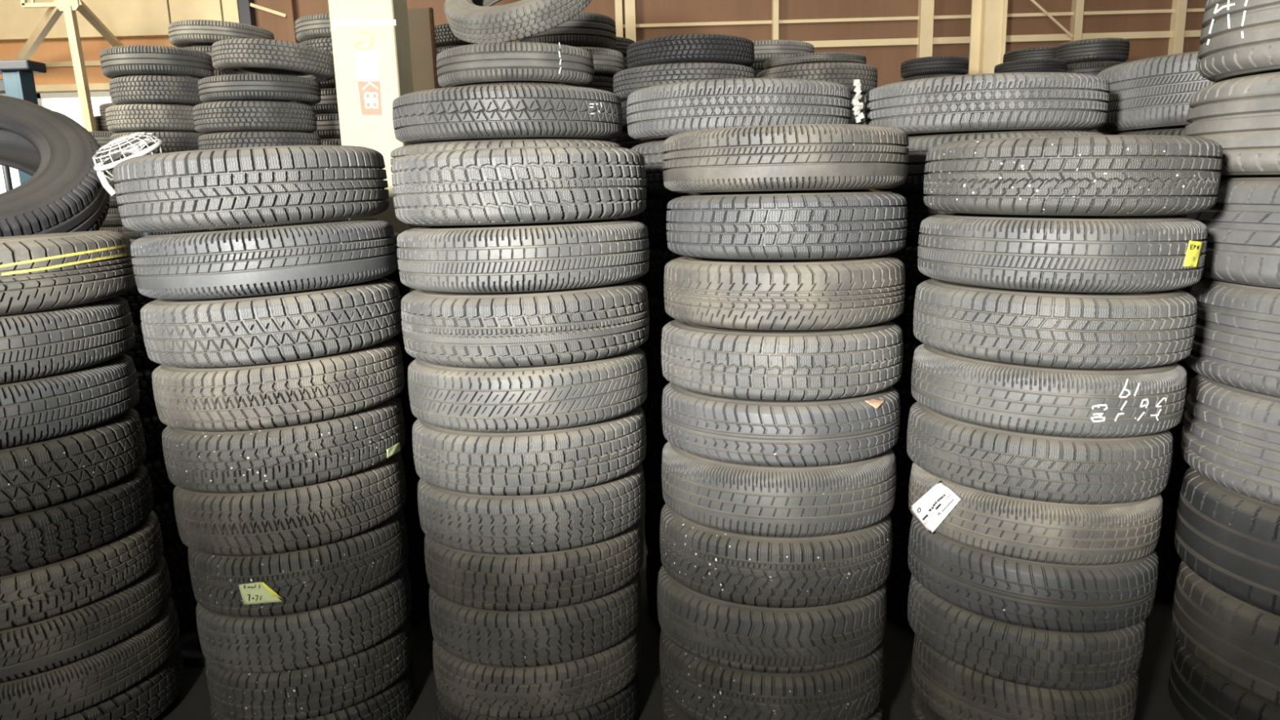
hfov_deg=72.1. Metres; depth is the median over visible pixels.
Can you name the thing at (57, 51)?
wall panel
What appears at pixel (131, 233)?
tyre
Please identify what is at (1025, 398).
tyre
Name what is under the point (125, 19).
wall panel
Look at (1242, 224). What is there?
tyre
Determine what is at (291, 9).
stud
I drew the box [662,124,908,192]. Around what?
tyre
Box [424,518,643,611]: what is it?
tyre
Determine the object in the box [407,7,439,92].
post
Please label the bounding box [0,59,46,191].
mast
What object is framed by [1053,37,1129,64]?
tyre
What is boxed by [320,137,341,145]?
tyre
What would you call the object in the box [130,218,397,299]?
tyre
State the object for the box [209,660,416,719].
tyre
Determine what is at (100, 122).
tyre
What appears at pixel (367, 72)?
notice sign
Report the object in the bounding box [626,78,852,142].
tyre
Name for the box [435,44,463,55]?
tyre
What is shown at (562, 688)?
tyre
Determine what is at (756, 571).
tyre
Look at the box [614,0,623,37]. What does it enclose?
stud
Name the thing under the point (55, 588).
tyre
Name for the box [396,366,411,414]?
tyre
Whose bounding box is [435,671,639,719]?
tyre
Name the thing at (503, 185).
tyre
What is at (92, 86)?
rail
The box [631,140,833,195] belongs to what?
tyre
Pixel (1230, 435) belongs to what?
tyre
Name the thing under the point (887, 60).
wall
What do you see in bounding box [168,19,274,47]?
tyre
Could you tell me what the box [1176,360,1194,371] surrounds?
tyre
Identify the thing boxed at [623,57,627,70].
tyre
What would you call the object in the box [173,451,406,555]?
tyre
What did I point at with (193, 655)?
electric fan
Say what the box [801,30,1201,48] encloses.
rail
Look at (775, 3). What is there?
stud
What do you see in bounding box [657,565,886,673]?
tyre
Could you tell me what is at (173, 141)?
tyre
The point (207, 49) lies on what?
tyre
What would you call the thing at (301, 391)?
tyre
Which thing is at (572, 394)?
tyre
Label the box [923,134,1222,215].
tyre
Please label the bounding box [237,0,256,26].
post
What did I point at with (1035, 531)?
tyre
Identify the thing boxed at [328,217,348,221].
tyre
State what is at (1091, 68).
tyre
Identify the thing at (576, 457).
tyre
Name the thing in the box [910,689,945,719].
tyre
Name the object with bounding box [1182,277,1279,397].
tyre
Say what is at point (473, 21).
tyre
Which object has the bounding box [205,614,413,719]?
tyre
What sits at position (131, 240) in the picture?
tyre
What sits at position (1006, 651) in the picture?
tyre
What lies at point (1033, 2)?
brace
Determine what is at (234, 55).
tyre
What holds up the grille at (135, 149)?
attached to the electric fan
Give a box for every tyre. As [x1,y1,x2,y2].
[0,94,110,236]
[0,230,137,315]
[0,296,135,383]
[0,353,139,448]
[0,408,146,517]
[0,464,153,575]
[0,510,163,630]
[0,555,171,683]
[0,596,179,719]
[55,642,184,719]
[88,131,115,151]
[93,115,110,131]
[97,226,124,233]
[98,102,116,115]
[99,45,213,79]
[100,207,123,226]
[102,151,116,169]
[105,103,199,133]
[106,169,115,189]
[109,75,203,106]
[109,189,119,208]
[110,131,205,160]
[112,145,389,232]
[118,264,151,321]
[121,217,210,238]
[124,320,159,368]
[129,238,137,257]
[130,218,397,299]
[132,364,159,413]
[138,410,167,457]
[140,277,402,368]
[142,454,175,502]
[151,337,404,431]
[161,395,405,493]
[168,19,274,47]
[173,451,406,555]
[183,45,215,69]
[187,507,408,617]
[192,100,316,133]
[195,563,412,673]
[197,74,320,105]
[198,131,321,150]
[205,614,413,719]
[208,220,328,230]
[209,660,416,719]
[211,38,334,82]
[213,69,226,75]
[294,13,331,42]
[300,37,333,53]
[310,88,338,114]
[311,113,340,138]
[319,76,336,88]
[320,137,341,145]
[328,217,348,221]
[382,232,400,279]
[390,138,622,172]
[391,146,646,226]
[391,277,410,300]
[391,329,414,368]
[392,84,622,144]
[396,219,649,293]
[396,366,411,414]
[400,280,648,367]
[400,409,417,460]
[402,453,420,504]
[408,218,613,228]
[408,346,647,432]
[412,405,646,495]
[417,463,645,555]
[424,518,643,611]
[428,571,641,666]
[432,622,640,718]
[434,23,512,48]
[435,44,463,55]
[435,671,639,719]
[436,41,594,88]
[444,0,591,43]
[461,82,575,86]
[519,12,616,49]
[575,46,624,77]
[587,75,613,93]
[606,137,617,143]
[613,62,755,101]
[614,36,635,57]
[615,131,646,149]
[621,100,627,132]
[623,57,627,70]
[626,34,754,68]
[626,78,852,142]
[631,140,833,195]
[635,191,829,246]
[638,244,684,294]
[640,337,670,389]
[641,382,663,435]
[647,290,675,342]
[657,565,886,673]
[659,503,892,608]
[659,629,884,719]
[660,688,883,719]
[661,319,902,400]
[661,441,896,537]
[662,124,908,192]
[662,382,900,466]
[663,254,905,330]
[666,191,907,259]
[749,62,764,78]
[751,40,814,62]
[756,62,877,94]
[764,52,866,70]
[825,189,872,192]
[849,93,865,124]
[863,71,1110,137]
[875,130,1102,191]
[884,241,932,290]
[888,472,913,522]
[889,289,917,339]
[890,191,956,242]
[891,428,913,477]
[892,382,916,431]
[897,337,923,385]
[900,55,968,78]
[901,73,963,81]
[906,401,1173,504]
[907,515,1158,632]
[907,574,1145,690]
[908,462,1162,565]
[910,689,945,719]
[911,343,1186,437]
[911,633,1138,719]
[913,278,1197,368]
[917,213,1207,293]
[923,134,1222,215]
[994,58,1066,73]
[1002,45,1056,62]
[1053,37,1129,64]
[1066,60,1125,75]
[1088,128,1111,134]
[1095,51,1216,133]
[1111,128,1279,177]
[1159,213,1187,217]
[1168,636,1279,719]
[1172,560,1279,706]
[1174,466,1279,616]
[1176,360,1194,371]
[1177,280,1201,293]
[1180,373,1279,506]
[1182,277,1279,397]
[1182,370,1198,415]
[1184,71,1279,176]
[1186,177,1279,288]
[1198,0,1279,82]
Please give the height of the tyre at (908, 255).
0.144 m
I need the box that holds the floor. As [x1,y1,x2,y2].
[154,505,1184,719]
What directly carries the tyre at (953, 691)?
on the tyre
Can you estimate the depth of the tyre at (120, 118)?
4.89 m
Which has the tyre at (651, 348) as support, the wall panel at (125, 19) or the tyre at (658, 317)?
the tyre at (658, 317)
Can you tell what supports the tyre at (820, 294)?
on the tyre at (845, 362)
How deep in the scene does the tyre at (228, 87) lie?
4.32 m
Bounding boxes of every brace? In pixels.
[14,0,123,131]
[1030,0,1073,37]
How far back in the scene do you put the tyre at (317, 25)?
5.04 m
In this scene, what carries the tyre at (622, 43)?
on the tyre at (624, 58)
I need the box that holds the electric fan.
[92,132,205,667]
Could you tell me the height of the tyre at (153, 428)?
0.144 m
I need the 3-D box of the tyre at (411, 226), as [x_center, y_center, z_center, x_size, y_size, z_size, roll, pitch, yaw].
[-0.399,-0.457,2.742,0.630,0.144,0.630,-9,14,-34]
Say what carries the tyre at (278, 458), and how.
on the tyre at (332, 510)
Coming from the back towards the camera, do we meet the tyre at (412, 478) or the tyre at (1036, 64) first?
the tyre at (1036, 64)
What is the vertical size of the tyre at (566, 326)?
0.174 m
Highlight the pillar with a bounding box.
[968,0,1008,74]
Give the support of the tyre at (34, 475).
on the tyre at (32, 539)
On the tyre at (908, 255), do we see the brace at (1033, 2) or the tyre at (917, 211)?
the tyre at (917, 211)
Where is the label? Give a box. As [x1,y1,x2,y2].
[916,493,945,520]
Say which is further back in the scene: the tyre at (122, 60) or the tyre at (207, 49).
the tyre at (207, 49)
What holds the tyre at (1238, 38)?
on the tyre at (1242, 114)
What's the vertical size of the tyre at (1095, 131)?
0.144 m
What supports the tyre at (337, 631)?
on the tyre at (344, 682)
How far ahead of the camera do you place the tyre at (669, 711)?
2.28 m
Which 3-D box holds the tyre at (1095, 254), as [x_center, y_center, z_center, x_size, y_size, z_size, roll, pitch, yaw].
[0.930,-0.251,1.980,0.581,0.161,0.581,5,13,28]
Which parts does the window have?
pane, frame, pane, pane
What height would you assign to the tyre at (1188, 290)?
0.144 m
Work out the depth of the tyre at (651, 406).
2.70 m
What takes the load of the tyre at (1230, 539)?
on the tyre at (1238, 640)
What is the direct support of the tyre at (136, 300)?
on the tyre at (139, 354)
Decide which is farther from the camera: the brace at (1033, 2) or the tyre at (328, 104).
the brace at (1033, 2)
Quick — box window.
[0,89,112,193]
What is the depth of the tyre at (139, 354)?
2.69 m
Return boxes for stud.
[284,0,299,43]
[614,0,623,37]
[624,0,635,42]
[771,0,778,39]
[916,0,934,57]
[1069,0,1084,41]
[1167,0,1187,54]
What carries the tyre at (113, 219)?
on the tyre at (119, 228)
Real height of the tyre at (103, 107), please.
0.125 m
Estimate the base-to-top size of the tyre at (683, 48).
0.106 m
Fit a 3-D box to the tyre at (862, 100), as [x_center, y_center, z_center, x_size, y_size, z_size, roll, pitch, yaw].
[0.849,-1.190,4.253,0.571,0.144,0.571,4,13,27]
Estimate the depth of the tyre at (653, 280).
2.58 m
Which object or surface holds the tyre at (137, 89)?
on the tyre at (120, 118)
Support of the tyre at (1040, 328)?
on the tyre at (1025, 398)
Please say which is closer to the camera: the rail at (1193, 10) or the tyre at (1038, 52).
the tyre at (1038, 52)
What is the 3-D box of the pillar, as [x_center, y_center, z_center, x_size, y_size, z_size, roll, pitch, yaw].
[3.099,-2.688,7.868,0.301,4.800,0.110,5,13,31]
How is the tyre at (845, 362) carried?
on the tyre at (815, 433)
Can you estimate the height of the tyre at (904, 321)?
0.144 m
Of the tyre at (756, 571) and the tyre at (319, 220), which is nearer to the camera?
the tyre at (756, 571)
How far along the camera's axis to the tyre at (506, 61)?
3.30 m
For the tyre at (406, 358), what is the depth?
2.78 m
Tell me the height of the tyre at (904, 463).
0.144 m
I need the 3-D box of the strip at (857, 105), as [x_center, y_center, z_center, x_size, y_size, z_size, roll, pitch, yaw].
[0.625,-0.743,2.526,0.038,0.122,0.019,-2,12,0]
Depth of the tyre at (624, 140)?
3.63 m
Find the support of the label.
attached to the tyre at (1035, 531)
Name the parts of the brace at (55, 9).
frame rail, brace leg, gusset plate, brace leg, brace leg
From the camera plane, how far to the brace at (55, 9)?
7.08 m
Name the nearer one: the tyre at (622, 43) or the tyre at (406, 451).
the tyre at (406, 451)
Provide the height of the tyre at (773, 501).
0.190 m
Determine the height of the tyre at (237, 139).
0.138 m
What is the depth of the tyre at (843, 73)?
3.98 m
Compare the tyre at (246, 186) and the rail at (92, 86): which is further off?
the rail at (92, 86)
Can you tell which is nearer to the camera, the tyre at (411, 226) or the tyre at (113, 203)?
the tyre at (411, 226)
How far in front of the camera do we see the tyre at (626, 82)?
3.49 m
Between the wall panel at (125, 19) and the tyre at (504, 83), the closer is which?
the tyre at (504, 83)
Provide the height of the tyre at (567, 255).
0.150 m
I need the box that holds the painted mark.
[353,31,373,49]
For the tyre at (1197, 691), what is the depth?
2.22 m
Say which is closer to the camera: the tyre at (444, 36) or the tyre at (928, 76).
the tyre at (444, 36)
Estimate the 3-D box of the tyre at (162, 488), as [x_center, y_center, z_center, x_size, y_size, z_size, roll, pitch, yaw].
[-1.711,0.348,2.980,0.570,0.144,0.570,7,15,37]
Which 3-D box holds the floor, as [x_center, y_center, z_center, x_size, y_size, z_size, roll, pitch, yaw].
[-0.822,1.005,2.547,14.900,0.100,13.800,-2,12,0]
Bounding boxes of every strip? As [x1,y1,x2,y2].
[332,19,395,26]
[851,79,864,122]
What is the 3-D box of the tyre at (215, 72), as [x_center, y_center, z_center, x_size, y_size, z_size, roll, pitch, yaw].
[-2.747,-1.818,5.840,0.605,0.144,0.605,-7,13,-26]
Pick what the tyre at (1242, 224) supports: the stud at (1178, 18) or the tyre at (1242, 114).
the tyre at (1242, 114)
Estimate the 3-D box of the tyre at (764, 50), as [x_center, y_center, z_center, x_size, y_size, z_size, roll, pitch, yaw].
[0.706,-1.743,5.058,0.581,0.111,0.581,8,15,40]
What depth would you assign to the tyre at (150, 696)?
2.34 m
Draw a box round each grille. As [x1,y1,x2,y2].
[92,132,159,166]
[104,145,163,180]
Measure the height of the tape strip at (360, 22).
0.024 m
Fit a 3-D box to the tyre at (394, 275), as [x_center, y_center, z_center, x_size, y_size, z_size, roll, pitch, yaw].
[-1.029,-0.321,2.786,0.570,0.144,0.570,9,16,43]
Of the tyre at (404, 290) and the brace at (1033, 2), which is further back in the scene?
the brace at (1033, 2)
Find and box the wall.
[253,0,1207,191]
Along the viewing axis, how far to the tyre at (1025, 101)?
2.37 m
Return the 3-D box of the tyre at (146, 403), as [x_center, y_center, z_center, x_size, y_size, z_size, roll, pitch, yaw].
[-1.719,0.064,2.922,0.570,0.144,0.570,8,15,41]
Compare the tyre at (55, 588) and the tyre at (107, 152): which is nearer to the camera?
the tyre at (55, 588)
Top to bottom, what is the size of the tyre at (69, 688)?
0.167 m
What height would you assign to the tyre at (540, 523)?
0.167 m
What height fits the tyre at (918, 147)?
0.157 m
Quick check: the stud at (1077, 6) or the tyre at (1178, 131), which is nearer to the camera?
the tyre at (1178, 131)
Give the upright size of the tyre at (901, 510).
0.144 m
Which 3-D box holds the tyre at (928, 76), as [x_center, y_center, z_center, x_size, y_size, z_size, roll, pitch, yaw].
[2.053,-1.904,6.156,0.450,0.144,0.450,-3,12,-8]
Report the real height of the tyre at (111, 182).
0.144 m
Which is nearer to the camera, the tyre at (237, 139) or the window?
the tyre at (237, 139)
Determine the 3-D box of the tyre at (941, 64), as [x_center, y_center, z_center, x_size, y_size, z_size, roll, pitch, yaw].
[2.050,-2.033,6.129,0.450,0.114,0.450,10,16,44]
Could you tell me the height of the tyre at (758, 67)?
0.144 m
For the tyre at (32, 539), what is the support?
on the tyre at (55, 588)
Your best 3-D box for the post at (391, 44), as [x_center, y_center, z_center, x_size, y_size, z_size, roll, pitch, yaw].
[-1.005,-1.618,3.171,0.230,4.800,0.230,-2,12,0]
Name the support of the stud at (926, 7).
attached to the wall
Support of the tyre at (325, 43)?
on the tyre at (331, 83)
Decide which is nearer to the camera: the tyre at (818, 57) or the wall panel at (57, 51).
the tyre at (818, 57)
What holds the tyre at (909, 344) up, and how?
on the tyre at (907, 400)
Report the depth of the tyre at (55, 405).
2.05 m
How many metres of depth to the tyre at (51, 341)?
2.02 m
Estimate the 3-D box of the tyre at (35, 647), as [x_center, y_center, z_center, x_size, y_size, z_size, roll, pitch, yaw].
[-1.624,0.666,2.351,0.657,0.162,0.657,-3,12,-5]
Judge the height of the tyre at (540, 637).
0.177 m
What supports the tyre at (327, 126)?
on the tyre at (324, 141)
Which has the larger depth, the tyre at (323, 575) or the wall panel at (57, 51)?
the wall panel at (57, 51)
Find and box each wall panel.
[0,0,239,41]
[0,37,177,84]
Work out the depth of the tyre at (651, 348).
2.66 m
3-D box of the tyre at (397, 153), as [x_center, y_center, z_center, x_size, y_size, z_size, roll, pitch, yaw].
[-0.402,-0.596,2.713,0.706,0.134,0.706,4,13,26]
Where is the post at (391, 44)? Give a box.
[328,0,417,359]
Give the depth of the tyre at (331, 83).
5.09 m
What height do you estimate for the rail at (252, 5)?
0.139 m
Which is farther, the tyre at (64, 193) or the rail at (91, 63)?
the rail at (91, 63)
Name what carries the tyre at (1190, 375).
on the tyre
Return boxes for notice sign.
[355,51,382,115]
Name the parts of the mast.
mast rail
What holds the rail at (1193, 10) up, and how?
attached to the wall
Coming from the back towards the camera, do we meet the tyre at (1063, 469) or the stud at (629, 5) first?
the stud at (629, 5)
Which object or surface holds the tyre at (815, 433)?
on the tyre at (773, 501)
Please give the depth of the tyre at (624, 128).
3.62 m
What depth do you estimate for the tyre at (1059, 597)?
1.92 m
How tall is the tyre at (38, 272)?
0.178 m
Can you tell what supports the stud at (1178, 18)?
attached to the wall
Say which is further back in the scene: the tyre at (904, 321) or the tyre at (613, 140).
the tyre at (613, 140)
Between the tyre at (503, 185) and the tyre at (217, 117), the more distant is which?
the tyre at (217, 117)
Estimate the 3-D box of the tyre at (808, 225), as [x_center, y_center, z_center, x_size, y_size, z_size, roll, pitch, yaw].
[0.344,-0.325,2.099,0.562,0.151,0.562,-4,12,-12]
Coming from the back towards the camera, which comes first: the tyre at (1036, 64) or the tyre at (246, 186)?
the tyre at (1036, 64)
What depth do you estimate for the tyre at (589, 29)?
4.30 m
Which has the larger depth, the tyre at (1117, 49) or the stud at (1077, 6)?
the stud at (1077, 6)
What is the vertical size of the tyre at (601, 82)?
0.115 m
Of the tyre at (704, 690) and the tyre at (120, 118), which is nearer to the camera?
the tyre at (704, 690)
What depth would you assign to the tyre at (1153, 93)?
2.69 m
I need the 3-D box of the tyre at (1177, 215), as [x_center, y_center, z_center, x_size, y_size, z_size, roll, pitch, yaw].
[1.844,-0.511,2.917,0.606,0.144,0.606,-10,14,-36]
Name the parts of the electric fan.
support arm, blade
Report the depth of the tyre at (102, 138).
6.73 m
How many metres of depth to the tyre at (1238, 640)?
2.12 m
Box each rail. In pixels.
[35,83,110,92]
[40,60,101,67]
[249,3,286,17]
[622,8,1204,28]
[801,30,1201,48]
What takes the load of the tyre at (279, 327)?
on the tyre at (301, 391)
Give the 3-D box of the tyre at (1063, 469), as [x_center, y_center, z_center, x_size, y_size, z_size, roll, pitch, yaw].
[0.929,0.193,2.085,0.569,0.171,0.569,-1,12,1]
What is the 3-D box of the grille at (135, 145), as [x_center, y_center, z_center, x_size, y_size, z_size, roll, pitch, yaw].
[-1.411,-0.579,2.421,0.172,0.095,0.171,-2,12,0]
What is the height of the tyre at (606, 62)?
0.127 m
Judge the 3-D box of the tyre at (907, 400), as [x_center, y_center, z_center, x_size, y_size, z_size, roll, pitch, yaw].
[1.065,0.116,2.836,0.630,0.144,0.630,8,15,40]
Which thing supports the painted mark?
attached to the post at (391, 44)
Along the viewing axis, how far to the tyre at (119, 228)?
6.87 m
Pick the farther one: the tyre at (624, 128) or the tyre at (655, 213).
the tyre at (624, 128)
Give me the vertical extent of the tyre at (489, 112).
0.139 m
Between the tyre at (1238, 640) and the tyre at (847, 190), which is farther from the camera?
the tyre at (847, 190)

